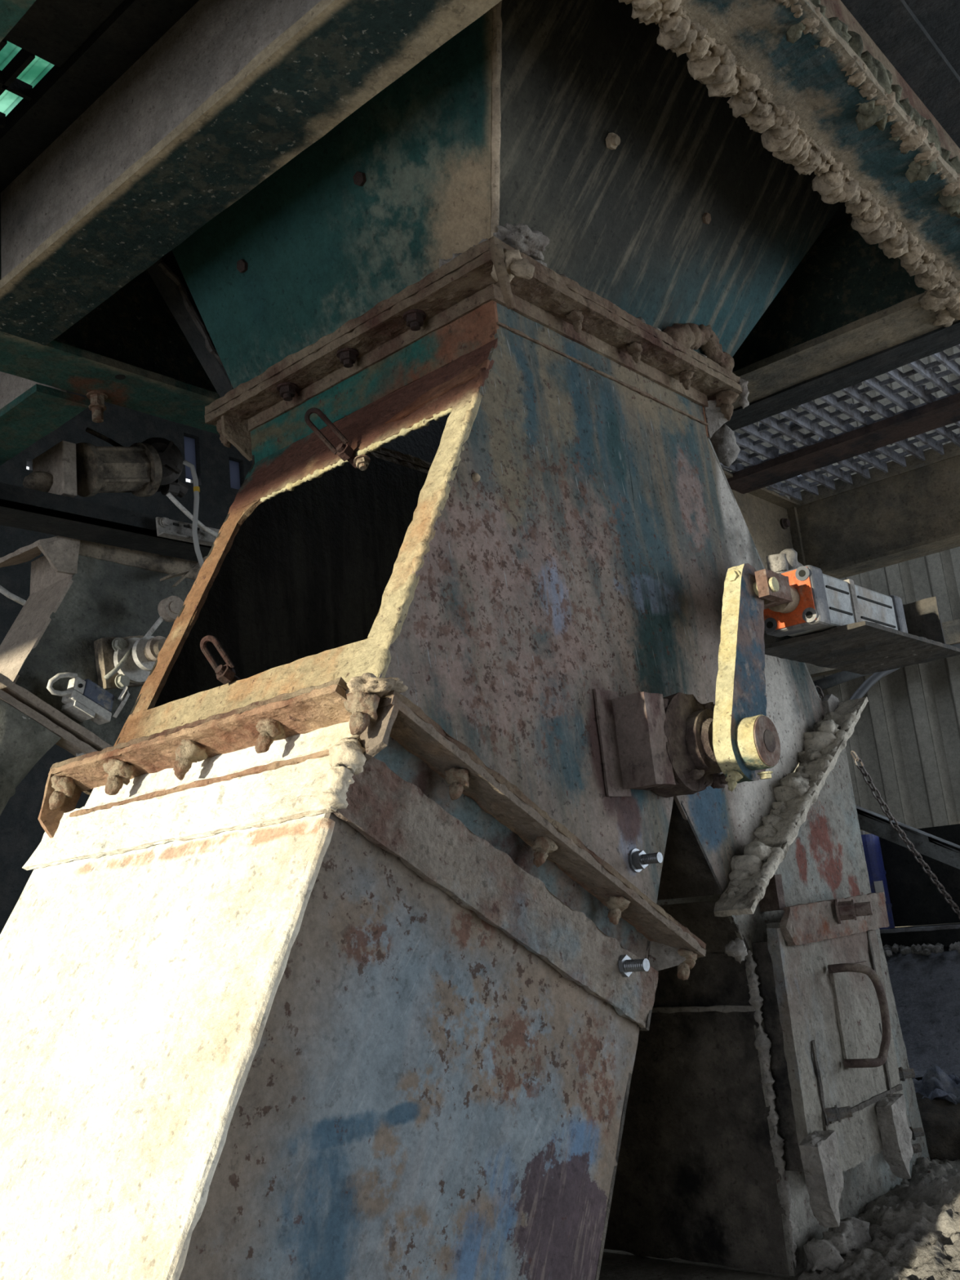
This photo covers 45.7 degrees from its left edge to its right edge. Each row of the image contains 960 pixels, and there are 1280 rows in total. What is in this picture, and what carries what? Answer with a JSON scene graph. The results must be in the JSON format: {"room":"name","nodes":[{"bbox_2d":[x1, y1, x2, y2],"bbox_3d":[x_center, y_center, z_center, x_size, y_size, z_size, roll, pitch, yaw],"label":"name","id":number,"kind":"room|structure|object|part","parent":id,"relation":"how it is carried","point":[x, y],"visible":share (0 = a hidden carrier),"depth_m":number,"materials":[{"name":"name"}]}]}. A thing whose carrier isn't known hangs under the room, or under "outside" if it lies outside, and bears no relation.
{"room":"industrial processing plant","nodes":[
{"label":"industrial processing plant","id":0,"kind":"room"},
{"bbox_2d":[0,535,200,756],"bbox_3d":[-0.883,0.156,2.903,0.303,0.802,0.906,-17,-17,39],"label":"chute","id":1,"kind":"object","parent":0,"point":[82,593],"visible":0.36,"depth_m":2.74,"materials":[{"name":"grey metal"}]},
{"bbox_2d":[0,585,26,605],"bbox_3d":[-1.055,-0.103,2.552,0.014,0.046,0.076,-17,-17,39],"label":"cable","id":2,"kind":"object","parent":1,"relation":"attached to","point":[6,593],"visible":1,"depth_m":2.55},
{"bbox_2d":[0,699,61,815],"bbox_3d":[-1.227,0.701,2.221,0.200,1.224,0.797,-17,-17,39],"label":"downpipe","id":3,"kind":"object","parent":1,"relation":"attached to","point":[24,742],"visible":1,"depth_m":2.50,"materials":[{"name":"grey metal"}]},
{"bbox_3d":[-1.097,0.001,2.720,0.220,0.304,0.174,-17,-17,39],"label":"panel","id":4,"kind":"part","parent":1,"relation":"part of","materials":[{"name":"grey metal"}]},
{"bbox_3d":[-1.059,-0.180,2.829,0.220,0.089,0.011,-17,-17,39],"label":"panel","id":5,"kind":"part","parent":1,"relation":"part of","materials":[{"name":"grey metal"}]},
{"bbox_2d":[61,676,129,724],"bbox_3d":[-0.893,0.142,2.644,0.077,0.101,0.141,-17,-17,39],"label":"switch","id":6,"kind":"object","parent":1,"relation":"attached to","point":[88,700],"visible":0.94,"depth_m":2.62,"materials":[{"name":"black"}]},
{"bbox_2d":[46,671,77,696],"bbox_3d":[-0.946,0.100,2.577,0.012,0.057,0.073,-17,-17,39],"label":"cable","id":7,"kind":"object","parent":6,"relation":"attached to","point":[58,676],"visible":1,"depth_m":2.57,"materials":[{"name":"white plastic"}]},
{"bbox_2d":[103,647,132,679],"bbox_3d":[-0.852,0.056,2.689,0.012,0.085,0.080,-17,-17,39],"label":"cable","id":8,"kind":"object","parent":6,"relation":"attached to","point":[113,672],"visible":1,"depth_m":2.68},
{"bbox_3d":[-0.837,0.144,2.661,0.041,0.077,0.018,2,-15,-31],"label":"lever","id":9,"kind":"part","parent":6,"relation":"part of","materials":[{"name":"grey metal"}]},
{"bbox_2d":[93,635,166,689],"bbox_3d":[-0.817,0.042,2.725,0.167,0.144,0.139,-17,-17,39],"label":"flange bearing","id":10,"kind":"object","parent":1,"relation":"attached to","point":[108,651],"visible":0.85,"depth_m":2.72,"materials":[{"name":"grey metal"}]},
{"bbox_2d":[144,616,164,636],"bbox_3d":[-0.785,-0.035,2.770,0.012,0.127,0.116,-17,-17,39],"label":"rod","id":11,"kind":"object","parent":10,"relation":"attached to","point":[160,620],"visible":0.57,"depth_m":2.76,"materials":[{"name":"grey metal"}]},
{"bbox_2d":[157,595,183,622],"bbox_3d":[-0.754,-0.076,2.793,0.035,0.060,0.060,-17,-17,39],"label":"pulley","id":12,"kind":"object","parent":11,"relation":"attached to","point":[169,608],"visible":0.8,"depth_m":2.78,"materials":[{"name":"grey metal"}]},
{"bbox_3d":[-0.826,-0.210,2.935,0.053,0.091,0.541,-17,-17,39],"label":"rail","id":13,"kind":"part","parent":1,"relation":"part of","materials":[{"name":"grey metal"}]},
{"bbox_2d":[0,482,212,586],"bbox_3d":[-0.798,-0.212,2.808,0.130,0.144,1.900,-17,-17,39],"label":"steel beam","id":14,"kind":"structure","parent":0,"point":[21,508],"depth_m":2.64,"materials":[{"name":"grey metal"}]},
{"bbox_2d":[22,437,188,497],"bbox_3d":[-0.899,-0.413,2.763,0.166,0.222,0.413,-17,-17,39],"label":"motor actuator","id":15,"kind":"object","parent":14,"relation":"on","point":[152,465],"visible":0.93,"depth_m":2.70,"materials":[{"name":"grey metal"}]},
{"bbox_3d":[-0.994,-0.380,2.659,0.140,0.130,0.035,-17,-17,39],"label":"mounting plate","id":16,"kind":"part","parent":15,"relation":"part of","materials":[{"name":"grey metal"}]},
{"bbox_2d":[85,426,123,446],"bbox_3d":[-0.913,-0.488,2.809,0.012,0.046,0.126,-17,-17,39],"label":"conduit","id":17,"kind":"object","parent":15,"relation":"attached to","point":[89,430],"visible":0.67,"depth_m":2.79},
{"bbox_3d":[-0.748,-0.176,2.911,0.060,0.112,0.128,-17,-17,39],"label":"angle bracket","id":18,"kind":"part","parent":14,"relation":"part of","materials":[{"name":"grey metal"}]},
{"bbox_2d":[155,516,219,546],"bbox_3d":[-0.704,-0.265,2.779,0.028,0.048,0.183,-17,-17,39],"label":"cable tray","id":19,"kind":"object","parent":14,"relation":"attached to","point":[166,527],"visible":0.84,"depth_m":2.76,"materials":[{"name":"black metal"}]},
{"bbox_2d":[165,492,217,537],"bbox_3d":[-0.698,-0.303,2.768,0.012,0.092,0.144,-17,-17,39],"label":"cable","id":20,"kind":"object","parent":19,"relation":"attached to","point":[169,495],"visible":0.92,"depth_m":2.75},
{"bbox_2d":[182,459,204,568],"bbox_3d":[-0.694,-0.304,2.766,0.015,0.277,0.050,-17,-17,39],"label":"cable","id":21,"kind":"object","parent":19,"relation":"hanging from","point":[196,488],"visible":0.94,"depth_m":2.77,"materials":[{"name":"grey plastic"}]},
{"bbox_2d":[0,191,220,434],"bbox_3d":[-0.589,-0.599,2.471,0.145,0.355,1.890,-17,-17,39],"label":"steel beam","id":22,"kind":"structure","parent":0,"point":[130,351],"depth_m":2.30,"materials":[{"name":"teal metal"}]},
{"bbox_2d":[0,0,35,42],"bbox_3d":[-1.160,-0.761,1.862,2.501,0.201,0.163,-17,-17,39],"label":"steel beam","id":23,"kind":"structure","parent":22,"relation":"attached to","point":[11,11],"depth_m":1.47,"materials":[{"name":"black metal"}]},
{"bbox_2d":[0,39,35,128],"bbox_3d":[-1.213,-0.856,1.945,0.959,0.030,0.531,-17,-17,39],"label":"walkway grating","id":24,"kind":"object","parent":23,"relation":"on","point":[9,82],"visible":0.75,"depth_m":1.85,"materials":[{"name":"metal"}]},
{"bbox_2d":[0,371,90,465],"bbox_3d":[-1.431,-0.418,2.785,1.588,0.241,0.118,-17,-17,39],"label":"steel beam","id":25,"kind":"structure","parent":22,"relation":"attached to","point":[30,411],"depth_m":2.34,"materials":[{"name":"teal metal"}]},
{"bbox_2d":[0,391,252,933],"bbox_3d":[-3.330,0.380,3.818,0.100,4.500,9.000,-17,-17,39],"label":"wall","id":26,"kind":"structure","parent":0,"point":[21,832],"depth_m":5.67,"materials":[{"name":"metal"}]},
{"bbox_2d":[183,435,195,479],"bbox_3d":[-1.624,-1.012,6.332,0.005,0.250,0.100,-17,-17,39],"label":"window","id":27,"kind":"structure","parent":26,"relation":"in","point":[189,443],"depth_m":6.35,"materials":[{"name":"glass"}]},
{"bbox_2d":[229,460,239,489],"bbox_3d":[-1.423,-0.942,6.546,0.005,0.190,0.100,-17,-17,39],"label":"window","id":28,"kind":"structure","parent":26,"relation":"in","point":[233,465],"depth_m":6.56,"materials":[{"name":"blue glass"}]},
{"bbox_2d":[618,0,959,319],"bbox_3d":[0.525,-0.887,1.736,0.202,0.351,1.902,-17,-17,39],"label":"steel beam","id":29,"kind":"structure","parent":0,"point":[859,95],"depth_m":1.73,"materials":[{"name":"metal"}]},
{"bbox_2d":[0,0,501,346],"bbox_3d":[-0.351,-0.845,1.639,1.376,0.301,0.152,-17,-17,39],"label":"steel beam","id":30,"kind":"structure","parent":29,"relation":"attached to","point":[171,113],"depth_m":1.72,"materials":[{"name":"metal"}]},
{"bbox_2d":[5,97,29,124],"bbox_3d":[-0.785,-0.900,1.923,0.078,0.019,0.011,-17,-17,39],"label":"plate","id":31,"kind":"object","parent":30,"relation":"on","point":[23,102],"depth_m":1.93,"materials":[{"name":"metal"}]},
{"bbox_2d":[32,65,60,97],"bbox_3d":[-0.714,-0.922,1.862,0.088,0.019,0.011,-17,-17,39],"label":"plate","id":32,"kind":"object","parent":30,"relation":"on","point":[37,88],"depth_m":1.87,"materials":[{"name":"metal"}]},
{"bbox_2d":[3,0,125,68],"bbox_3d":[-0.641,-0.978,1.752,0.191,0.055,0.097,-17,-17,39],"label":"deck plate","id":33,"kind":"object","parent":30,"relation":"on","point":[59,33],"depth_m":1.76,"materials":[{"name":"metal"}]},
{"bbox_2d":[146,0,842,469],"bbox_3d":[0.079,-0.654,2.178,1.007,0.620,1.214,-17,-17,39],"label":"hopper","id":34,"kind":"object","parent":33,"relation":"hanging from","point":[562,134],"visible":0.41,"depth_m":1.81,"materials":[{"name":"metal"}]},
{"bbox_3d":[-0.202,-0.618,2.420,0.083,0.519,1.205,-17,-17,39],"label":"panel","id":35,"kind":"part","parent":34,"relation":"part of","materials":[{"name":"metal"}]},
{"bbox_3d":[-0.231,-0.764,1.777,0.900,0.520,0.186,-17,-17,39],"label":"panel","id":36,"kind":"part","parent":34,"relation":"part of","materials":[{"name":"teal metal"}]},
{"bbox_3d":[0.358,-0.784,1.950,0.238,0.520,1.205,-17,-17,39],"label":"panel","id":37,"kind":"part","parent":34,"relation":"part of","materials":[{"name":"grey metal"}]},
{"bbox_3d":[0.377,-0.666,2.467,0.900,0.521,0.392,-17,-17,39],"label":"panel","id":38,"kind":"part","parent":34,"relation":"part of","materials":[{"name":"blue metal"}]},
{"bbox_2d":[724,320,959,431],"bbox_3d":[0.815,-0.599,2.577,1.322,0.023,0.108,-17,-17,39],"label":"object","id":39,"kind":"structure","parent":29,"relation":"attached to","point":[941,339],"depth_m":2.56,"materials":[{"name":"grey metal"}]},
{"bbox_2d":[720,343,959,501],"bbox_3d":[1.109,-0.604,2.815,1.185,0.032,0.836,-17,-17,39],"label":"walkway grating","id":40,"kind":"object","parent":39,"relation":"on","point":[864,399],"visible":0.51,"depth_m":2.94,"materials":[{"name":"grey metal"}]},
{"bbox_2d":[740,365,940,477],"bbox_3d":[1.016,-0.591,2.910,0.848,0.050,0.660,-17,-17,39],"label":"clod","id":41,"kind":"object","parent":40,"relation":"on","point":[936,368],"visible":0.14,"depth_m":2.92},
{"bbox_2d":[732,202,959,409],"bbox_3d":[0.485,-0.678,2.688,1.225,0.319,0.191,-17,-17,39],"label":"steel beam","id":42,"kind":"structure","parent":29,"relation":"attached to","point":[846,302],"depth_m":2.46,"materials":[{"name":"metal"}]},
{"bbox_2d":[904,0,959,76],"bbox_3d":[0.811,-1.077,1.967,0.066,0.055,0.264,-17,-17,39],"label":"deck plate","id":43,"kind":"object","parent":29,"relation":"on","point":[940,19],"depth_m":1.99,"materials":[{"name":"metal"}]},
{"bbox_2d":[724,346,959,927],"bbox_3d":[2.582,-0.033,4.659,8.143,4.500,0.067,-17,-17,39],"label":"wall","id":44,"kind":"structure","parent":0,"point":[906,736],"depth_m":5.16,"materials":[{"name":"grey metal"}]},
{"bbox_2d":[804,618,959,677],"bbox_3d":[2.006,-0.007,5.046,6.501,0.103,0.093,-17,-17,39],"label":"steel beam","id":45,"kind":"structure","parent":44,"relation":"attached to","point":[951,629],"depth_m":4.96,"materials":[{"name":"grey metal"}]},
{"bbox_2d":[789,442,959,578],"bbox_3d":[1.445,-0.449,3.076,1.272,0.282,0.123,-17,-17,39],"label":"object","id":46,"kind":"structure","parent":0,"point":[901,514],"depth_m":3.29,"materials":[{"name":"grey metal"}]},
{"bbox_2d":[722,468,805,569],"bbox_3d":[0.812,-0.320,3.281,0.052,0.312,0.502,-17,-17,39],"label":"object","id":47,"kind":"structure","parent":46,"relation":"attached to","point":[771,518],"depth_m":3.36,"materials":[{"name":"grey metal"}]},
{"bbox_2d":[727,392,959,493],"bbox_3d":[1.102,-0.552,2.904,1.322,0.023,0.132,-17,-17,39],"label":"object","id":48,"kind":"structure","parent":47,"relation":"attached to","point":[944,411],"depth_m":2.99,"materials":[{"name":"brown metal"}]},
{"bbox_3d":[-0.536,-2.750,1.797,8.000,0.100,9.000,-17,-17,39],"label":"ceiling","id":49,"kind":"structure","parent":0,"visible":0},
{"bbox_2d":[0,40,53,115],"bbox_3d":[-1.730,-2.118,4.258,1.150,0.032,0.676,-17,-17,39],"label":"sheet","id":50,"kind":"object","parent":49,"relation":"on","point":[38,68],"visible":0.1,"depth_m":4.27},
{"bbox_3d":[-0.077,1.708,0.761,8.000,0.100,9.000,-17,-17,39],"label":"floor","id":51,"kind":"structure","parent":0,"visible":0},
{"bbox_2d":[598,1248,802,1279],"bbox_3d":[1.735,1.480,2.681,2.800,0.845,3.600,-17,-17,39],"label":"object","id":52,"kind":"structure","parent":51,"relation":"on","point":[615,1264],"depth_m":1.77,"materials":[{"name":"black"}]},
{"bbox_2d":[604,747,930,1275],"bbox_3d":[0.432,0.604,2.106,0.674,0.865,0.616,-17,-17,39],"label":"chute","id":53,"kind":"object","parent":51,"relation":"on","point":[771,1100],"visible":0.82,"depth_m":1.82,"materials":[{"name":"grey paint"}]},
{"bbox_2d":[49,248,959,963],"bbox_3d":[0.163,0.044,1.969,0.840,1.018,1.497,-17,-17,39],"label":"chute","id":54,"kind":"object","parent":53,"relation":"on","point":[545,596],"visible":0.76,"depth_m":1.75,"materials":[{"name":"paint"}]},
{"bbox_3d":[-0.163,0.092,2.136,0.006,0.930,1.223,-17,-17,39],"label":"panel","id":55,"kind":"part","parent":54,"relation":"part of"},
{"bbox_3d":[-0.260,-0.117,1.645,0.574,0.564,0.323,-17,-17,39],"label":"inspection frame","id":56,"kind":"part","parent":54,"relation":"part of","materials":[{"name":"brown metal"}]},
{"bbox_2d":[0,672,706,1279],"bbox_3d":[-0.263,0.676,1.385,0.720,1.154,1.037,-17,-17,39],"label":"chute","id":57,"kind":"object","parent":54,"relation":"attached to","point":[299,988],"visible":1,"depth_m":1.25,"materials":[{"name":"blue paint"}]},
{"bbox_3d":[-0.496,0.581,1.185,0.663,0.726,0.411,-17,-17,39],"label":"panel","id":58,"kind":"part","parent":57,"relation":"part of","materials":[{"name":"white metal"}]},
{"bbox_3d":[-0.070,0.673,1.139,0.012,1.010,0.923,-17,-17,39],"label":"panel","id":59,"kind":"part","parent":57,"relation":"part of","materials":[{"name":"blue paint"}]},
{"bbox_3d":[-0.115,0.860,1.534,0.672,0.833,0.471,-17,-17,39],"label":"panel","id":60,"kind":"part","parent":57,"relation":"part of","materials":[{"name":"grey metal"}]},
{"bbox_3d":[-0.189,-0.413,1.835,0.571,0.085,0.008,-17,-17,39],"label":"panel","id":61,"kind":"part","parent":54,"relation":"part of","materials":[{"name":"green paint"}]},
{"bbox_3d":[0.006,-0.411,2.060,0.578,0.026,0.612,-17,-17,39],"label":"flange leg","id":62,"kind":"part","parent":54,"relation":"part of","materials":[{"name":"brown metal"}]},
{"bbox_3d":[0.258,-0.034,1.783,0.009,0.931,1.224,-17,-17,39],"label":"panel","id":63,"kind":"part","parent":54,"relation":"part of","materials":[{"name":"paint"}]},
{"bbox_3d":[0.189,0.147,1.627,0.007,0.154,0.058,-17,-17,39],"label":"backing plate","id":64,"kind":"part","parent":54,"relation":"part of","materials":[{"name":"brown metal"}]},
{"bbox_3d":[0.124,0.374,1.928,0.570,0.162,0.103,-17,-17,39],"label":"panel","id":65,"kind":"part","parent":54,"relation":"part of","materials":[{"name":"black metal"}]},
{"bbox_3d":[0.202,-0.350,2.277,0.570,0.083,0.006,-17,-17,39],"label":"panel","id":66,"kind":"part","parent":54,"relation":"part of","materials":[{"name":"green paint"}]},
{"bbox_2d":[712,563,780,791],"bbox_3d":[0.387,0.054,1.753,0.126,0.364,0.184,-17,-17,39],"label":"lever arm","id":67,"kind":"object","parent":54,"relation":"attached to","point":[746,743],"visible":1,"depth_m":1.70,"materials":[{"name":"paint"}]},
{"bbox_3d":[0.333,-0.049,2.327,0.570,0.505,0.315,-17,-17,39],"label":"panel","id":68,"kind":"part","parent":54,"relation":"part of","materials":[{"name":"grey paint"}]},
{"bbox_2d":[814,685,824,701],"bbox_3d":[0.673,0.116,2.237,0.016,0.059,0.025,2,-15,-31],"label":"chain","id":69,"kind":"object","parent":54,"relation":"on","point":[820,691],"visible":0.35,"depth_m":2.24,"materials":[{"name":"metal"}]},
{"bbox_2d":[752,548,907,637],"bbox_3d":[0.608,-0.077,2.021,0.100,0.151,0.556,-17,-17,39],"label":"cylinder","id":70,"kind":"object","parent":54,"relation":"attached to","point":[800,600],"visible":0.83,"depth_m":1.92,"materials":[{"name":"orange paint"}]},
{"bbox_3d":[0.490,-0.025,1.920,0.025,0.025,0.004,-17,-17,39],"label":"screw seat","id":71,"kind":"part","parent":70,"relation":"part of","materials":[{"name":"grey metal"}]},
{"bbox_3d":[0.536,-0.110,1.891,0.025,0.025,0.004,-17,-17,39],"label":"screw seat","id":72,"kind":"part","parent":70,"relation":"part of","materials":[{"name":"grey metal"}]},
{"bbox_3d":[0.543,-0.041,1.875,0.025,0.025,0.004,-17,-17,39],"label":"screw seat","id":73,"kind":"part","parent":70,"relation":"part of","materials":[{"name":"silver metal"}]},
{"bbox_2d":[848,667,900,699],"bbox_3d":[0.933,0.121,2.715,0.027,0.200,0.522,-15,-16,33],"label":"air hose","id":74,"kind":"object","parent":54,"relation":"attached to","point":[873,679],"visible":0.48,"depth_m":2.70,"materials":[{"name":"black rubber"}]},
{"bbox_2d":[813,643,959,692],"bbox_3d":[1.062,0.053,2.800,0.023,0.251,1.222,-17,-17,39],"label":"cable bundle","id":75,"kind":"object","parent":54,"relation":"attached to","point":[826,682],"visible":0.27,"depth_m":2.41,"materials":[{"name":"rubber"}]},
{"bbox_3d":[0.238,0.773,1.907,0.559,0.472,0.021,-17,-17,39],"label":"panel","id":76,"kind":"part","parent":53,"relation":"part of","materials":[{"name":"black metal"}]},
{"bbox_3d":[0.215,0.501,1.936,0.500,0.081,0.056,-17,-17,39],"label":"panel","id":77,"kind":"part","parent":53,"relation":"part of","materials":[{"name":"black metal"}]},
{"bbox_3d":[0.464,0.638,1.759,0.032,0.335,0.018,-17,-17,39],"label":"hinge plate","id":78,"kind":"part","parent":53,"relation":"part of","materials":[{"name":"grey metal"}]},
{"bbox_3d":[0.501,0.647,1.802,0.034,0.392,0.023,-17,-17,39],"label":"door frame","id":79,"kind":"part","parent":53,"relation":"part of","materials":[{"name":"grey paint"}]},
{"bbox_3d":[0.590,0.657,2.327,0.500,0.810,0.068,-17,-17,39],"label":"panel","id":80,"kind":"part","parent":53,"relation":"part of","materials":[{"name":"grey paint"}]},
{"bbox_3d":[0.592,0.552,1.973,0.011,0.856,0.615,-17,-17,39],"label":"panel","id":81,"kind":"part","parent":53,"relation":"part of","materials":[{"name":"grey paint"}]},
{"bbox_3d":[0.593,0.644,1.871,0.023,0.392,0.374,-17,-17,39],"label":"access door","id":82,"kind":"part","parent":53,"relation":"part of","materials":[{"name":"grey metal"}]},
{"bbox_3d":[0.630,0.624,1.904,0.010,0.158,0.149,-17,-17,39],"label":"handle plate","id":83,"kind":"part","parent":53,"relation":"part of","materials":[{"name":"grey metal"}]},
{"bbox_3d":[0.619,0.602,1.836,0.093,0.162,0.034,-4,-13,-8],"label":"handle","id":84,"kind":"part","parent":53,"relation":"part of","materials":[{"name":"brown metal"}]},
{"bbox_3d":[0.720,0.683,2.050,0.033,0.391,0.048,-17,-17,39],"label":"door frame","id":85,"kind":"part","parent":53,"relation":"part of","materials":[{"name":"grey paint"}]},
{"bbox_2d":[797,1167,959,1279],"bbox_3d":[0.817,0.889,1.765,0.720,0.138,0.840,-17,-17,39],"label":"heap","id":86,"kind":"object","parent":51,"relation":"on","point":[914,1232],"visible":0.56,"depth_m":1.68,"materials":[{"name":"grey stone"}]},
{"bbox_2d":[900,1156,959,1185],"bbox_3d":[0.791,0.987,2.082,0.560,0.089,0.700,-17,-17,39],"label":"heap","id":87,"kind":"object","parent":51,"relation":"on","point":[934,1168],"visible":0.06,"depth_m":2.04,"materials":[{"name":"concrete"}]},
{"bbox_2d":[912,1076,959,1080],"bbox_3d":[0.987,1.008,2.516,1.300,0.145,0.370,-17,-17,39],"label":"block","id":88,"kind":"object","parent":51,"relation":"on","point":[919,1077],"visible":0.02,"depth_m":2.35,"materials":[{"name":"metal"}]},
{"bbox_2d":[884,946,959,1078],"bbox_3d":[0.958,0.820,2.548,1.300,0.238,0.400,-17,-17,39],"label":"bank","id":89,"kind":"object","parent":88,"relation":"on","point":[926,988],"visible":0.16,"depth_m":2.50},
{"bbox_2d":[879,823,959,946],"bbox_3d":[0.869,0.650,2.901,2.001,0.275,0.147,-17,-17,39],"label":"frame","id":90,"kind":"object","parent":89,"relation":"on","point":[915,900],"visible":0.16,"depth_m":2.77,"materials":[{"name":"metal"}]},
{"bbox_2d":[860,831,894,928],"bbox_3d":[0.960,0.598,2.837,0.104,0.239,0.104,-17,-17,39],"label":"drum","id":91,"kind":"object","parent":90,"relation":"on","point":[877,873],"visible":0.35,"depth_m":2.80,"materials":[{"name":"blue paint"}]},
{"bbox_2d":[850,750,959,919],"bbox_3d":[0.949,0.440,2.490,0.383,0.396,0.023,6,-18,-42],"label":"chain","id":92,"kind":"object","parent":90,"relation":"hanging from","point":[912,849],"visible":1,"depth_m":2.45,"materials":[{"name":"metal"}]},
{"bbox_2d":[855,804,959,869],"bbox_3d":[1.055,0.481,2.648,0.629,0.388,0.045,-17,-17,39],"label":"rail","id":93,"kind":"object","parent":90,"relation":"attached to","point":[945,851],"visible":0.44,"depth_m":2.66,"materials":[{"name":"grey metal"}]},
{"bbox_2d":[883,941,959,957],"bbox_3d":[1.035,0.712,2.629,0.453,0.035,0.088,-17,-17,39],"label":"gravel","id":94,"kind":"object","parent":89,"relation":"on","point":[924,949],"visible":0.54,"depth_m":2.63,"materials":[{"name":"grey gravel"}]},
{"bbox_2d":[915,1092,959,1160],"bbox_3d":[0.922,0.963,2.218,0.243,0.155,0.260,-7,-13,4],"label":"sack","id":95,"kind":"object","parent":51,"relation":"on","point":[940,1117],"visible":0.3,"depth_m":2.13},
{"bbox_2d":[912,1066,959,1104],"bbox_3d":[0.928,0.884,2.245,0.171,0.089,0.129,-17,-17,39],"label":"rag","id":96,"kind":"object","parent":95,"relation":"on","point":[935,1083],"visible":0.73,"depth_m":2.24,"materials":[{"name":"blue fabric"}]}
]}

